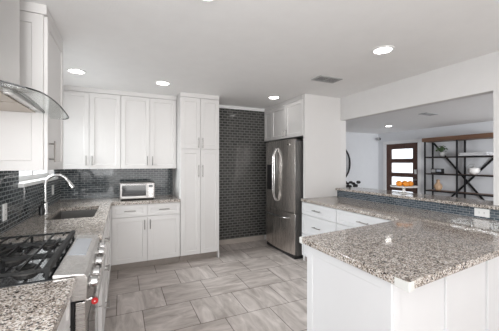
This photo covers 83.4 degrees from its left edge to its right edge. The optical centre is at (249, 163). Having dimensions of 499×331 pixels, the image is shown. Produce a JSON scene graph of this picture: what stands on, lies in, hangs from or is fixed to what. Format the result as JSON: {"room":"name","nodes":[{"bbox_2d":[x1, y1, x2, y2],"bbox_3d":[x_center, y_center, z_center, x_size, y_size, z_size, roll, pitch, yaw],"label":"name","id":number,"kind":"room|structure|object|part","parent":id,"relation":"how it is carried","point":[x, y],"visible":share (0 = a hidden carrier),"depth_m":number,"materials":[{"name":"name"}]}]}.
{"room":"kitchen","nodes":[
{"label":"kitchen","id":0,"kind":"room"},
{"bbox_2d":[0,169,60,234],"bbox_3d":[-0.537,0.200,-0.898,0.158,2.440,10.810,0,0,-24],"label":"wall","id":1,"kind":"structure","parent":0,"point":[23,203],"depth_m":2.37,"materials":[{"name":"grey tile"}]},
{"bbox_2d":[2,203,6,220],"bbox_3d":[-1.785,0.355,2.044,0.009,0.125,0.072,0,0,-24],"label":"outlet","id":2,"kind":"object","parent":1,"relation":"attached to","point":[4,206],"visible":1,"depth_m":2.03,"materials":[{"name":"white plastic"}]},
{"bbox_2d":[0,0,62,170],"bbox_3d":[-1.557,-0.487,1.994,0.378,1.064,0.560,0,0,-24],"label":"upper cabinet","id":3,"kind":"object","parent":1,"relation":"attached to","point":[28,141],"visible":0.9,"depth_m":1.78,"materials":[{"name":"white paint"}]},
{"bbox_3d":[-1.464,-0.455,1.741,0.300,1.000,0.018,0,0,-24],"label":"panel","id":4,"kind":"part","parent":3,"relation":"part of","materials":[{"name":"white paint"}]},
{"bbox_3d":[-1.575,-0.989,1.986,0.338,0.061,0.560,0,0,-24],"label":"crown trim","id":5,"kind":"part","parent":3,"relation":"part of","materials":[{"name":"white paint"}]},
{"bbox_3d":[-1.313,-0.080,1.869,0.038,0.140,0.012,0,0,-24],"label":"handle","id":6,"kind":"part","parent":3,"relation":"part of","materials":[{"name":"silver metal"}]},
{"bbox_3d":[-1.433,-0.455,2.062,0.020,0.996,0.536,0,0,-24],"label":"door","id":7,"kind":"part","parent":3,"relation":"part of","materials":[{"name":"white paint"}]},
{"bbox_2d":[0,0,68,119],"bbox_3d":[-1.278,-0.661,1.466,0.466,0.715,0.915,0,0,-24],"label":"range hood","id":8,"kind":"object","parent":1,"relation":"attached to","point":[12,99],"visible":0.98,"depth_m":1.48,"materials":[{"name":"metal"}]},
{"bbox_3d":[-1.187,-0.342,1.492,0.016,0.038,0.712,0,0,-24],"label":"trim","id":9,"kind":"part","parent":8,"relation":"part of","materials":[{"name":"silver metal"}]},
{"bbox_2d":[18,170,57,187],"bbox_3d":[-2.240,-0.265,2.936,0.155,0.930,1.400,0,0,-24],"label":"window","id":10,"kind":"structure","parent":1,"relation":"in","point":[29,175],"depth_m":2.84,"materials":[{"name":"white paint"}]},
{"bbox_3d":[-2.218,0.183,2.946,0.105,0.034,1.400,0,0,-24],"label":"sill","id":11,"kind":"part","parent":10,"relation":"part of","materials":[{"name":"white paint"}]},
{"bbox_2d":[61,108,267,239],"bbox_3d":[-0.859,0.200,4.807,4.000,2.440,0.158,0,0,-24],"label":"wall","id":12,"kind":"structure","parent":0,"point":[242,145],"depth_m":4.97,"materials":[{"name":"grey tile"}]},
{"bbox_2d":[63,85,120,168],"bbox_3d":[-2.213,-0.472,3.894,0.769,1.094,0.379,0,0,-24],"label":"upper cabinet","id":13,"kind":"object","parent":12,"relation":"attached to","point":[92,130],"visible":0.91,"depth_m":3.77,"materials":[{"name":"white paint"}]},
{"bbox_3d":[-2.330,-0.440,3.686,0.380,1.026,0.020,0,0,-24],"label":"door","id":14,"kind":"part","parent":13,"relation":"part of","materials":[{"name":"white paint"}]},
{"bbox_3d":[-2.221,-0.989,3.913,0.769,0.061,0.339,0,0,-24],"label":"crown trim","id":15,"kind":"part","parent":13,"relation":"part of","materials":[{"name":"white paint"}]},
{"bbox_3d":[-1.980,-0.440,3.845,0.380,1.026,0.020,0,0,-24],"label":"door","id":16,"kind":"part","parent":13,"relation":"part of","materials":[{"name":"white paint"}]},
{"bbox_2d":[61,168,172,198],"bbox_3d":[-1.943,0.281,4.231,1.531,0.443,0.008,0,0,-24],"label":"backsplash","id":17,"kind":"structure","parent":12,"relation":"attached to","point":[88,183],"depth_m":4.15,"materials":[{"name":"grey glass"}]},
{"bbox_2d":[121,91,176,168],"bbox_3d":[-1.514,-0.472,4.213,0.765,1.094,0.379,0,0,-24],"label":"upper cabinet","id":18,"kind":"object","parent":12,"relation":"attached to","point":[148,121],"visible":0.97,"depth_m":4.06,"materials":[{"name":"white paint"}]},
{"bbox_3d":[-1.629,-0.440,4.005,0.378,1.026,0.020,0,0,-24],"label":"door","id":19,"kind":"part","parent":18,"relation":"part of","materials":[{"name":"white paint"}]},
{"bbox_3d":[-1.522,-0.989,4.231,0.765,0.061,0.339,0,0,-24],"label":"crown trim","id":20,"kind":"part","parent":18,"relation":"part of","materials":[{"name":"white paint"}]},
{"bbox_3d":[-1.281,-0.440,4.163,0.378,1.026,0.020,0,0,-24],"label":"door","id":21,"kind":"part","parent":18,"relation":"part of","materials":[{"name":"white paint"}]},
{"bbox_2d":[219,235,263,244],"bbox_3d":[-0.218,1.377,5.012,1.084,0.083,0.016,0,0,-24],"label":"baseboard","id":22,"kind":"structure","parent":12,"relation":"attached to","point":[260,237],"depth_m":5.03,"materials":[{"name":"wood"}]},
{"bbox_2d":[219,105,264,111],"bbox_3d":[-0.215,-0.993,5.005,1.084,0.053,0.030,0,0,-24],"label":"trim","id":23,"kind":"structure","parent":12,"relation":"attached to","point":[220,106],"depth_m":5.02,"materials":[{"name":"white paint"}]},
{"bbox_3d":[0.085,0.185,5.154,1.754,2.300,0.008,0,0,-24],"label":"panel","id":24,"kind":"part","parent":12,"relation":"part of","materials":[{"name":"grey tile"}]},
{"bbox_2d":[104,239,306,330],"bbox_3d":[2.952,1.480,1.734,8.690,0.120,12.710,0,0,-24],"label":"floor","id":25,"kind":"structure","parent":0,"point":[251,285],"depth_m":3.06,"materials":[{"name":"tile"}]},
{"bbox_2d":[0,230,105,330],"bbox_3d":[-1.164,0.925,1.499,0.678,0.949,0.763,0,0,-24],"label":"gas range","id":26,"kind":"object","parent":25,"relation":"on","point":[79,257],"visible":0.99,"depth_m":1.39,"materials":[{"name":"silver metal"}]},
{"bbox_3d":[-1.243,0.493,1.463,0.130,0.019,0.130,0,0,-24],"label":"burner","id":27,"kind":"part","parent":26,"relation":"part of","materials":[{"name":"black metal"}]},
{"bbox_3d":[-1.038,0.493,1.302,0.112,0.019,0.112,0,0,-24],"label":"burner","id":28,"kind":"part","parent":26,"relation":"part of","materials":[{"name":"black metal"}]},
{"bbox_3d":[-0.956,0.555,1.593,0.134,0.130,0.763,0,0,-24],"label":"control panel","id":29,"kind":"part","parent":26,"relation":"part of","materials":[{"name":"silver metal"}]},
{"bbox_3d":[-0.923,0.920,1.609,0.041,0.580,0.747,0,0,-24],"label":"oven door","id":30,"kind":"part","parent":26,"relation":"part of","materials":[{"name":"silver metal"}]},
{"bbox_3d":[-0.749,0.567,1.346,0.038,0.061,0.062,0,0,-24],"label":"knob","id":31,"kind":"part","parent":26,"relation":"part of","materials":[{"name":"silver metal"}]},
{"bbox_3d":[-0.798,0.567,1.455,0.038,0.061,0.062,0,0,-24],"label":"knob","id":32,"kind":"part","parent":26,"relation":"part of","materials":[{"name":"silver metal"}]},
{"bbox_3d":[-0.882,0.639,1.627,0.056,0.030,0.703,0,0,-24],"label":"handle","id":33,"kind":"part","parent":26,"relation":"part of","materials":[{"name":"silver metal"}]},
{"bbox_3d":[-0.877,0.567,1.628,0.038,0.061,0.062,0,0,-24],"label":"knob","id":34,"kind":"part","parent":26,"relation":"part of","materials":[{"name":"silver metal"}]},
{"bbox_3d":[-0.956,0.567,1.801,0.038,0.061,0.062,0,0,-24],"label":"knob","id":35,"kind":"part","parent":26,"relation":"part of","materials":[{"name":"silver metal"}]},
{"bbox_3d":[-1.005,0.567,1.910,0.038,0.061,0.062,0,0,-24],"label":"knob","id":36,"kind":"part","parent":26,"relation":"part of","materials":[{"name":"silver metal"}]},
{"bbox_2d":[57,300,69,330],"bbox_3d":[-0.794,0.984,0.595,0.618,0.871,1.140,0,0,-24],"label":"base cabinet","id":37,"kind":"object","parent":25,"relation":"on","point":[64,325],"visible":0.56,"depth_m":1.16,"materials":[{"name":"white paint"}]},
{"bbox_2d":[0,278,75,330],"bbox_3d":[-0.800,0.525,0.589,0.594,0.038,1.175,0,0,-24],"label":"countertop","id":38,"kind":"structure","parent":37,"relation":"on","point":[41,306],"depth_m":1.00,"materials":[{"name":"stone"}]},
{"bbox_2d":[98,223,109,330],"bbox_3d":[-1.474,0.984,2.180,0.693,0.871,0.700,0,0,-24],"label":"base cabinet","id":39,"kind":"object","parent":25,"relation":"on","point":[102,301],"visible":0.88,"depth_m":2.27,"materials":[{"name":"white paint"}]},
{"bbox_3d":[-1.203,1.168,2.304,0.020,0.300,0.696,0,0,-24],"label":"drawer","id":40,"kind":"part","parent":39,"relation":"part of","materials":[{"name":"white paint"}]},
{"bbox_3d":[-1.203,0.862,2.304,0.020,0.292,0.696,0,0,-24],"label":"drawer","id":41,"kind":"part","parent":39,"relation":"part of","materials":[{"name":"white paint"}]},
{"bbox_3d":[-1.203,0.630,2.304,0.020,0.152,0.696,0,0,-24],"label":"drawer","id":42,"kind":"part","parent":39,"relation":"part of","materials":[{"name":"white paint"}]},
{"bbox_2d":[107,207,110,296],"bbox_3d":[-1.863,0.984,2.987,0.655,0.871,1.080,0,0,-24],"label":"base cabinet","id":43,"kind":"object","parent":25,"relation":"on","point":[109,215],"visible":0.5,"depth_m":3.06,"materials":[{"name":"white paint"}]},
{"bbox_2d":[0,195,179,243],"bbox_3d":[-1.440,0.525,3.129,1.533,0.038,2.413,0,0,-24],"label":"countertop","id":44,"kind":"structure","parent":43,"relation":"on","point":[36,224],"depth_m":2.49,"materials":[{"name":"stone"}]},
{"bbox_2d":[39,202,45,215],"bbox_3d":[-2.023,0.440,2.732,0.057,0.130,0.044,0,0,-24],"label":"soap dispenser","id":45,"kind":"object","parent":44,"relation":"on","point":[41,208],"visible":1,"depth_m":2.71,"materials":[{"name":"black plastic"}]},
{"bbox_2d":[42,174,74,213],"bbox_3d":[-1.958,0.304,2.886,0.284,0.402,0.131,0,0,-24],"label":"tap","id":46,"kind":"object","parent":44,"relation":"on","point":[69,183],"visible":0.92,"depth_m":2.80,"materials":[{"name":"silver metal"}]},
{"bbox_2d":[50,209,97,219],"bbox_3d":[-1.815,0.649,2.926,0.414,0.205,0.794,0,0,-24],"label":"sink","id":47,"kind":"object","parent":44,"relation":"in","point":[76,213],"visible":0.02,"depth_m":3.25,"materials":[{"name":"grey metal"}]},
{"bbox_2d":[119,181,154,200],"bbox_3d":[-1.579,0.383,3.948,0.455,0.244,0.340,0,0,-22],"label":"toaster oven","id":48,"kind":"object","parent":44,"relation":"on","point":[133,189],"visible":1,"depth_m":3.83,"materials":[{"name":"silver metal"}]},
{"bbox_3d":[-1.573,0.374,3.812,0.327,0.200,0.013,0,0,-22],"label":"door","id":49,"kind":"part","parent":48,"relation":"part of","materials":[{"name":"silver metal"}]},
{"bbox_3d":[-1.374,0.374,3.897,0.085,0.200,0.009,0,0,-22],"label":"control panel","id":50,"kind":"part","parent":48,"relation":"part of","materials":[{"name":"silver metal"}]},
{"bbox_3d":[-1.466,0.936,2.882,0.020,0.764,0.516,0,0,-24],"label":"door","id":51,"kind":"part","parent":43,"relation":"part of","materials":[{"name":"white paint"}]},
{"bbox_3d":[-1.681,0.936,3.355,0.020,0.764,0.516,0,0,-24],"label":"door","id":52,"kind":"part","parent":43,"relation":"part of","materials":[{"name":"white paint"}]},
{"bbox_2d":[110,202,179,271],"bbox_3d":[-1.516,0.984,4.057,0.898,0.871,0.658,0,0,-24],"label":"base cabinet","id":53,"kind":"object","parent":25,"relation":"on","point":[142,235],"visible":0.98,"depth_m":3.79,"materials":[{"name":"white paint"}]},
{"bbox_3d":[-1.587,0.630,3.717,0.430,0.152,0.020,0,0,-24],"label":"drawer","id":54,"kind":"part","parent":53,"relation":"part of","materials":[{"name":"white paint"}]},
{"bbox_3d":[-1.587,1.017,3.717,0.430,0.602,0.020,0,0,-24],"label":"door","id":55,"kind":"part","parent":53,"relation":"part of","materials":[{"name":"white paint"}]},
{"bbox_3d":[-1.190,0.630,3.897,0.432,0.152,0.020,0,0,-24],"label":"drawer","id":56,"kind":"part","parent":53,"relation":"part of","materials":[{"name":"white paint"}]},
{"bbox_3d":[-1.190,1.017,3.897,0.432,0.602,0.020,0,0,-24],"label":"door","id":57,"kind":"part","parent":53,"relation":"part of","materials":[{"name":"white paint"}]},
{"bbox_2d":[173,92,218,261],"bbox_3d":[-0.839,0.200,4.365,0.578,2.438,0.658,0,0,-24],"label":"pantry cabinet","id":58,"kind":"object","parent":25,"relation":"on","point":[196,172],"visible":0.99,"depth_m":4.09,"materials":[{"name":"white paint"},{"name":"metal"}]},
{"bbox_3d":[-0.855,0.557,4.050,0.285,1.521,0.020,0,0,-24],"label":"door","id":59,"kind":"part","parent":58,"relation":"part of","materials":[{"name":"white paint"}]},
{"bbox_3d":[-0.855,-0.583,4.050,0.285,0.741,0.020,0,0,-24],"label":"door","id":60,"kind":"part","parent":58,"relation":"part of","materials":[{"name":"white paint"}]},
{"bbox_3d":[-0.848,-0.989,4.384,0.578,0.061,0.618,0,0,-24],"label":"crown trim","id":61,"kind":"part","parent":58,"relation":"part of","materials":[{"name":"white paint"}]},
{"bbox_3d":[-0.592,0.557,4.170,0.285,1.521,0.020,0,0,-24],"label":"door","id":62,"kind":"part","parent":58,"relation":"part of","materials":[{"name":"white paint"}]},
{"bbox_3d":[-0.592,-0.583,4.170,0.285,0.741,0.020,0,0,-24],"label":"door","id":63,"kind":"part","parent":58,"relation":"part of","materials":[{"name":"white paint"}]},
{"bbox_2d":[265,139,302,258],"bbox_3d":[0.754,0.527,4.659,0.837,1.784,0.911,0,0,-24],"label":"refrigerator","id":64,"kind":"object","parent":25,"relation":"on","point":[284,158],"visible":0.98,"depth_m":4.30,"materials":[{"name":"silver metal"}]},
{"bbox_3d":[0.385,0.185,4.742,0.080,1.100,0.454,0,0,-24],"label":"door","id":65,"kind":"part","parent":64,"relation":"part of","materials":[{"name":"silver metal"}]},
{"bbox_3d":[0.398,0.180,4.519,0.075,0.851,0.025,0,0,-15],"label":"handle","id":66,"kind":"part","parent":64,"relation":"part of","materials":[{"name":"silver metal"}]},
{"bbox_3d":[0.414,0.180,4.482,0.075,0.851,0.025,0,0,-34],"label":"handle","id":67,"kind":"part","parent":64,"relation":"part of","materials":[{"name":"silver metal"}]},
{"bbox_3d":[0.416,0.820,4.538,0.115,0.030,0.776,0,0,-24],"label":"handle","id":68,"kind":"part","parent":64,"relation":"part of","materials":[{"name":"silver metal"}]},
{"bbox_3d":[0.479,1.050,4.534,0.080,0.610,0.911,0,0,-24],"label":"freezer drawer","id":69,"kind":"part","parent":64,"relation":"part of","materials":[{"name":"silver metal"}]},
{"bbox_3d":[0.574,0.185,4.325,0.080,1.100,0.454,0,0,-24],"label":"door","id":70,"kind":"part","parent":64,"relation":"part of","materials":[{"name":"silver metal"}]},
{"bbox_2d":[302,202,336,260],"bbox_3d":[1.186,0.983,3.854,0.698,0.872,0.712,0,0,-24],"label":"base cabinet","id":71,"kind":"object","parent":25,"relation":"on","point":[316,219],"visible":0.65,"depth_m":3.75,"materials":[{"name":"white paint"}]},
{"bbox_3d":[0.912,1.163,3.729,0.020,0.310,0.708,0,0,-24],"label":"drawer","id":72,"kind":"part","parent":71,"relation":"part of","materials":[{"name":"white paint"}]},
{"bbox_3d":[0.912,0.636,3.729,0.020,0.164,0.708,0,0,-24],"label":"drawer","id":73,"kind":"part","parent":71,"relation":"part of","materials":[{"name":"white paint"}]},
{"bbox_3d":[0.912,0.863,3.729,0.020,0.270,0.708,0,0,-24],"label":"drawer","id":74,"kind":"part","parent":71,"relation":"part of","materials":[{"name":"white paint"}]},
{"bbox_2d":[303,94,340,260],"bbox_3d":[1.104,0.200,4.240,0.673,2.438,0.038,0,0,-24],"label":"wall","id":75,"kind":"structure","parent":25,"relation":"on","point":[321,114],"depth_m":4.21,"materials":[{"name":"white paint"}]},
{"bbox_2d":[264,94,302,141],"bbox_3d":[0.801,-0.715,4.795,0.678,0.609,1.219,0,0,-24],"label":"upper cabinet","id":76,"kind":"object","parent":75,"relation":"attached to","point":[283,120],"visible":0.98,"depth_m":4.57,"materials":[{"name":"white paint"}]},
{"bbox_3d":[0.342,-0.682,5.102,0.020,0.541,0.276,0,0,-24],"label":"door","id":77,"kind":"part","parent":76,"relation":"part of","materials":[{"name":"white paint"}]},
{"bbox_3d":[0.495,-0.682,4.765,0.020,0.541,0.456,0,0,-24],"label":"door","id":78,"kind":"part","parent":76,"relation":"part of","materials":[{"name":"white paint"}]},
{"bbox_3d":[0.819,-0.989,4.804,0.638,0.061,1.219,0,0,-24],"label":"crown trim","id":79,"kind":"part","parent":76,"relation":"part of","materials":[{"name":"white paint"}]},
{"bbox_3d":[0.689,-0.682,4.338,0.020,0.541,0.475,0,0,-24],"label":"door","id":80,"kind":"part","parent":76,"relation":"part of","materials":[{"name":"white paint"}]},
{"bbox_2d":[336,209,390,230],"bbox_3d":[1.512,0.983,3.136,0.698,0.872,0.855,0,0,-24],"label":"base cabinet","id":81,"kind":"object","parent":25,"relation":"on","point":[344,219],"visible":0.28,"depth_m":3.17,"materials":[{"name":"white paint"}]},
{"bbox_3d":[1.238,0.863,3.011,0.020,0.270,0.851,0,0,-24],"label":"drawer","id":82,"kind":"part","parent":81,"relation":"part of","materials":[{"name":"white paint"}]},
{"bbox_2d":[307,246,498,330],"bbox_3d":[1.313,0.983,2.050,1.876,0.873,0.654,0,0,-30],"label":"base cabinet","id":83,"kind":"object","parent":25,"relation":"on","point":[341,296],"visible":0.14,"depth_m":1.60,"materials":[{"name":"white paint"}]},
{"bbox_3d":[0.531,0.983,1.603,0.014,0.872,0.653,0,0,-24],"label":"panel","id":84,"kind":"part","parent":83,"relation":"part of","materials":[{"name":"white paint"}]},
{"bbox_2d":[301,196,498,292],"bbox_3d":[1.015,0.525,2.754,1.927,0.042,2.580,0,0,-24],"label":"countertop","id":85,"kind":"structure","parent":83,"relation":"on","point":[420,246],"depth_m":1.79,"materials":[{"name":"stone"}]},
{"bbox_3d":[0.676,0.525,1.222,0.042,0.042,0.072,0,0,-24],"label":"corner guard","id":86,"kind":"part","parent":85,"relation":"part of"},
{"bbox_2d":[422,132,492,199],"bbox_3d":[5.059,0.380,6.699,0.420,2.079,1.640,0,0,-24],"label":"shelf unit","id":87,"kind":"object","parent":25,"relation":"on","point":[456,138],"visible":0.53,"depth_m":6.71,"materials":[{"name":"black metal"}]},
{"bbox_3d":[4.594,0.429,7.333,0.032,1.979,0.032,0,0,-24],"label":"post","id":88,"kind":"part","parent":87,"relation":"part of","materials":[{"name":"black metal"}]},
{"bbox_3d":[4.886,0.429,7.466,0.032,1.979,0.032,0,0,-24],"label":"post","id":89,"kind":"part","parent":87,"relation":"part of","materials":[{"name":"black metal"}]},
{"bbox_2d":[431,169,443,173],"bbox_3d":[4.778,0.192,7.120,0.102,0.124,0.280,0,0,-24],"label":"radio","id":90,"kind":"object","parent":87,"relation":"on","point":[437,171],"visible":0.95,"depth_m":7.06,"materials":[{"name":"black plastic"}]},
{"bbox_2d":[434,179,442,189],"bbox_3d":[4.825,0.546,7.163,0.196,0.277,0.196,0,0,-24],"label":"vase","id":91,"kind":"object","parent":87,"relation":"on","point":[437,186],"visible":0.97,"depth_m":7.11,"materials":[{"name":"beige ceramic"}]},
{"bbox_2d":[436,146,447,155],"bbox_3d":[4.873,-0.313,7.068,0.266,0.275,0.271,0,0,-24],"label":"potted plant","id":92,"kind":"object","parent":87,"relation":"on","point":[441,149],"visible":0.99,"depth_m":7.03,"materials":[{"name":"green plant"}]},
{"bbox_3d":[4.913,0.429,6.632,0.032,1.979,0.032,0,0,-24],"label":"post","id":93,"kind":"part","parent":87,"relation":"part of","materials":[{"name":"black metal"}]},
{"bbox_3d":[4.913,-0.157,6.632,0.024,0.030,1.502,0,0,-24],"label":"shelf rail","id":94,"kind":"part","parent":87,"relation":"part of","materials":[{"name":"black metal"}]},
{"bbox_3d":[4.913,0.273,6.632,0.024,0.030,1.502,0,0,-24],"label":"shelf rail","id":95,"kind":"part","parent":87,"relation":"part of","materials":[{"name":"black metal"}]},
{"bbox_3d":[4.913,0.703,6.632,0.024,0.030,1.502,0,0,-24],"label":"shelf rail","id":96,"kind":"part","parent":87,"relation":"part of","materials":[{"name":"black metal"}]},
{"bbox_3d":[5.205,0.429,6.765,0.032,1.979,0.032,0,0,-24],"label":"post","id":97,"kind":"part","parent":87,"relation":"part of","materials":[{"name":"black metal"}]},
{"bbox_2d":[467,164,479,174],"bbox_3d":[5.157,0.131,6.435,0.234,0.247,0.234,0,0,13],"label":"teapot","id":98,"kind":"object","parent":87,"relation":"on","point":[473,170],"visible":1,"depth_m":6.38,"materials":[{"name":"white ceramic"}]},
{"bbox_2d":[458,154,492,155],"bbox_3d":[5.173,-0.196,6.399,0.280,0.041,0.600,0,0,-24],"label":"linens","id":99,"kind":"object","parent":87,"relation":"on","point":[458,154],"visible":0.75,"depth_m":6.32,"materials":[{"name":"white fabric"}]},
{"bbox_2d":[459,152,492,153],"bbox_3d":[5.176,-0.236,6.394,0.280,0.034,0.550,0,0,-24],"label":"linens","id":100,"kind":"object","parent":99,"relation":"on","point":[468,152],"visible":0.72,"depth_m":6.23,"materials":[{"name":"white fabric"}]},
{"bbox_3d":[2.734,1.124,7.453,0.332,0.592,0.320,0,0,-24],"label":"plant stand","id":101,"kind":"object","parent":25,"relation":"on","visible":0},
{"bbox_2d":[346,181,360,187],"bbox_3d":[2.713,0.641,7.441,0.494,0.371,0.198,0,0,3],"label":"potted plant","id":102,"kind":"object","parent":101,"relation":"on","point":[349,182],"visible":0.55,"depth_m":7.42,"materials":[{"name":"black plant"}]},
{"bbox_2d":[23,0,498,108],"bbox_3d":[1.264,-1.080,-0.078,4.115,0.120,10.810,0,0,-24],"label":"ceiling","id":103,"kind":"structure","parent":0,"point":[243,53],"depth_m":2.32,"materials":[{"name":"paint"}]},
{"bbox_2d":[66,68,86,73],"bbox_3d":[-1.906,-1.015,3.088,0.190,0.008,0.190,0,0,-24],"label":"recessed light","id":104,"kind":"object","parent":103,"relation":"in","point":[72,70],"visible":1,"depth_m":3.08,"materials":[{"name":"white plastic"}]},
{"bbox_2d":[155,81,170,84],"bbox_3d":[-1.097,-1.015,3.544,0.190,0.008,0.190,0,0,-24],"label":"recessed light","id":105,"kind":"object","parent":103,"relation":"in","point":[156,82],"visible":1,"depth_m":3.54,"materials":[{"name":"white plastic"}]},
{"bbox_2d":[268,96,279,98],"bbox_3d":[0.376,-1.015,4.314,0.190,0.008,0.190,0,0,-24],"label":"recessed light","id":106,"kind":"object","parent":103,"relation":"in","point":[269,97],"visible":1,"depth_m":4.31,"materials":[{"name":"white plastic"}]},
{"bbox_2d":[311,75,342,82],"bbox_3d":[0.933,-1.015,3.381,0.330,0.009,0.180,0,0,-24],"label":"ceiling vent","id":107,"kind":"object","parent":103,"relation":"in","point":[321,78],"visible":1,"depth_m":3.37,"materials":[{"name":"grey metal"}]},
{"bbox_2d":[371,45,394,54],"bbox_3d":[1.197,-1.015,2.512,0.190,0.008,0.190,0,0,-24],"label":"recessed light","id":108,"kind":"object","parent":103,"relation":"in","point":[382,49],"visible":1,"depth_m":2.49,"materials":[{"name":"white plastic"}]},
{"bbox_2d":[346,132,377,188],"bbox_3d":[2.238,0.230,8.309,4.540,2.380,0.150,0,0,-24],"label":"wall","id":109,"kind":"structure","parent":0,"point":[362,148],"depth_m":8.85,"materials":[{"name":"grey paint"}]},
{"bbox_2d":[346,150,350,176],"bbox_3d":[2.558,0.000,8.354,1.190,1.190,0.029,0,0,-24],"label":"round mirror","id":110,"kind":"object","parent":109,"relation":"attached to","point":[348,161],"visible":0.16,"depth_m":8.56,"materials":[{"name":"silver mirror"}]},
{"bbox_3d":[2.554,0.000,8.363,1.120,1.120,0.011,0,0,-24],"label":"glass","id":111,"kind":"part","parent":110,"relation":"part of","materials":[{"name":"silver mirror"}]},
{"bbox_2d":[337,51,498,220],"bbox_3d":[3.117,0.200,0.683,0.180,2.440,10.660,0,0,-24],"label":"wall","id":112,"kind":"structure","parent":0,"point":[477,76],"depth_m":3.08,"materials":[{"name":"white paint"}]},
{"bbox_2d":[335,187,498,209],"bbox_3d":[2.151,0.393,3.010,0.430,0.030,3.056,0,0,-24],"label":"bar","id":113,"kind":"object","parent":112,"relation":"attached to","point":[487,204],"visible":1,"depth_m":3.11,"materials":[{"name":"stone"}]},
{"bbox_2d":[390,185,417,193],"bbox_3d":[1.955,0.329,3.549,0.320,0.097,0.320,0,0,-24],"label":"cake stand","id":114,"kind":"object","parent":113,"relation":"on","point":[396,186],"visible":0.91,"depth_m":3.51,"materials":[{"name":"white ceramic"}]},
{"bbox_3d":[1.955,0.292,3.549,0.320,0.024,0.320,0,0,-24],"label":"plate","id":115,"kind":"part","parent":114,"relation":"part of","materials":[{"name":"white ceramic"}]},
{"bbox_2d":[337,190,498,220],"bbox_3d":[1.999,0.457,2.931,0.008,0.096,3.078,0,0,-24],"label":"tile backsplash","id":116,"kind":"structure","parent":112,"relation":"attached to","point":[440,207],"depth_m":3.11,"materials":[{"name":"blue tile"}]},
{"bbox_2d":[474,208,489,217],"bbox_3d":[2.146,0.455,2.587,0.009,0.074,0.120,0,0,-24],"label":"outlet","id":117,"kind":"object","parent":112,"relation":"attached to","point":[477,211],"visible":1,"depth_m":2.58,"materials":[{"name":"white plastic"}]},
{"bbox_2d":[346,93,492,133],"bbox_3d":[4.824,-1.050,2.587,4.575,0.180,12.710,0,0,-24],"label":"ceiling","id":118,"kind":"structure","parent":0,"point":[476,109],"depth_m":5.84,"materials":[{"name":"paint"}]},
{"bbox_2d":[419,113,437,115],"bbox_3d":[3.464,-0.955,5.423,0.360,0.009,0.160,0,0,-24],"label":"ceiling vent","id":119,"kind":"object","parent":118,"relation":"in","point":[428,114],"visible":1,"depth_m":5.43,"materials":[{"name":"grey metal"}]},
{"bbox_2d":[378,121,492,200],"bbox_3d":[6.869,0.230,3.435,0.150,2.380,12.560,0,0,-24],"label":"wall","id":120,"kind":"structure","parent":0,"point":[484,185],"depth_m":7.08,"materials":[{"name":"grey paint"}]},
{"bbox_2d":[383,139,420,193],"bbox_3d":[4.528,0.364,8.374,0.018,2.109,1.230,0,0,-24],"label":"trim","id":121,"kind":"structure","parent":120,"relation":"attached to","point":[412,140],"depth_m":8.23,"materials":[{"name":"white paint"}]},
{"bbox_2d":[387,142,417,192],"bbox_3d":[4.541,0.410,8.380,0.120,2.012,1.042,0,0,-24],"label":"door","id":122,"kind":"structure","parent":120,"relation":"in","point":[414,146],"depth_m":8.33,"materials":[{"name":"brown wood"}]}
]}

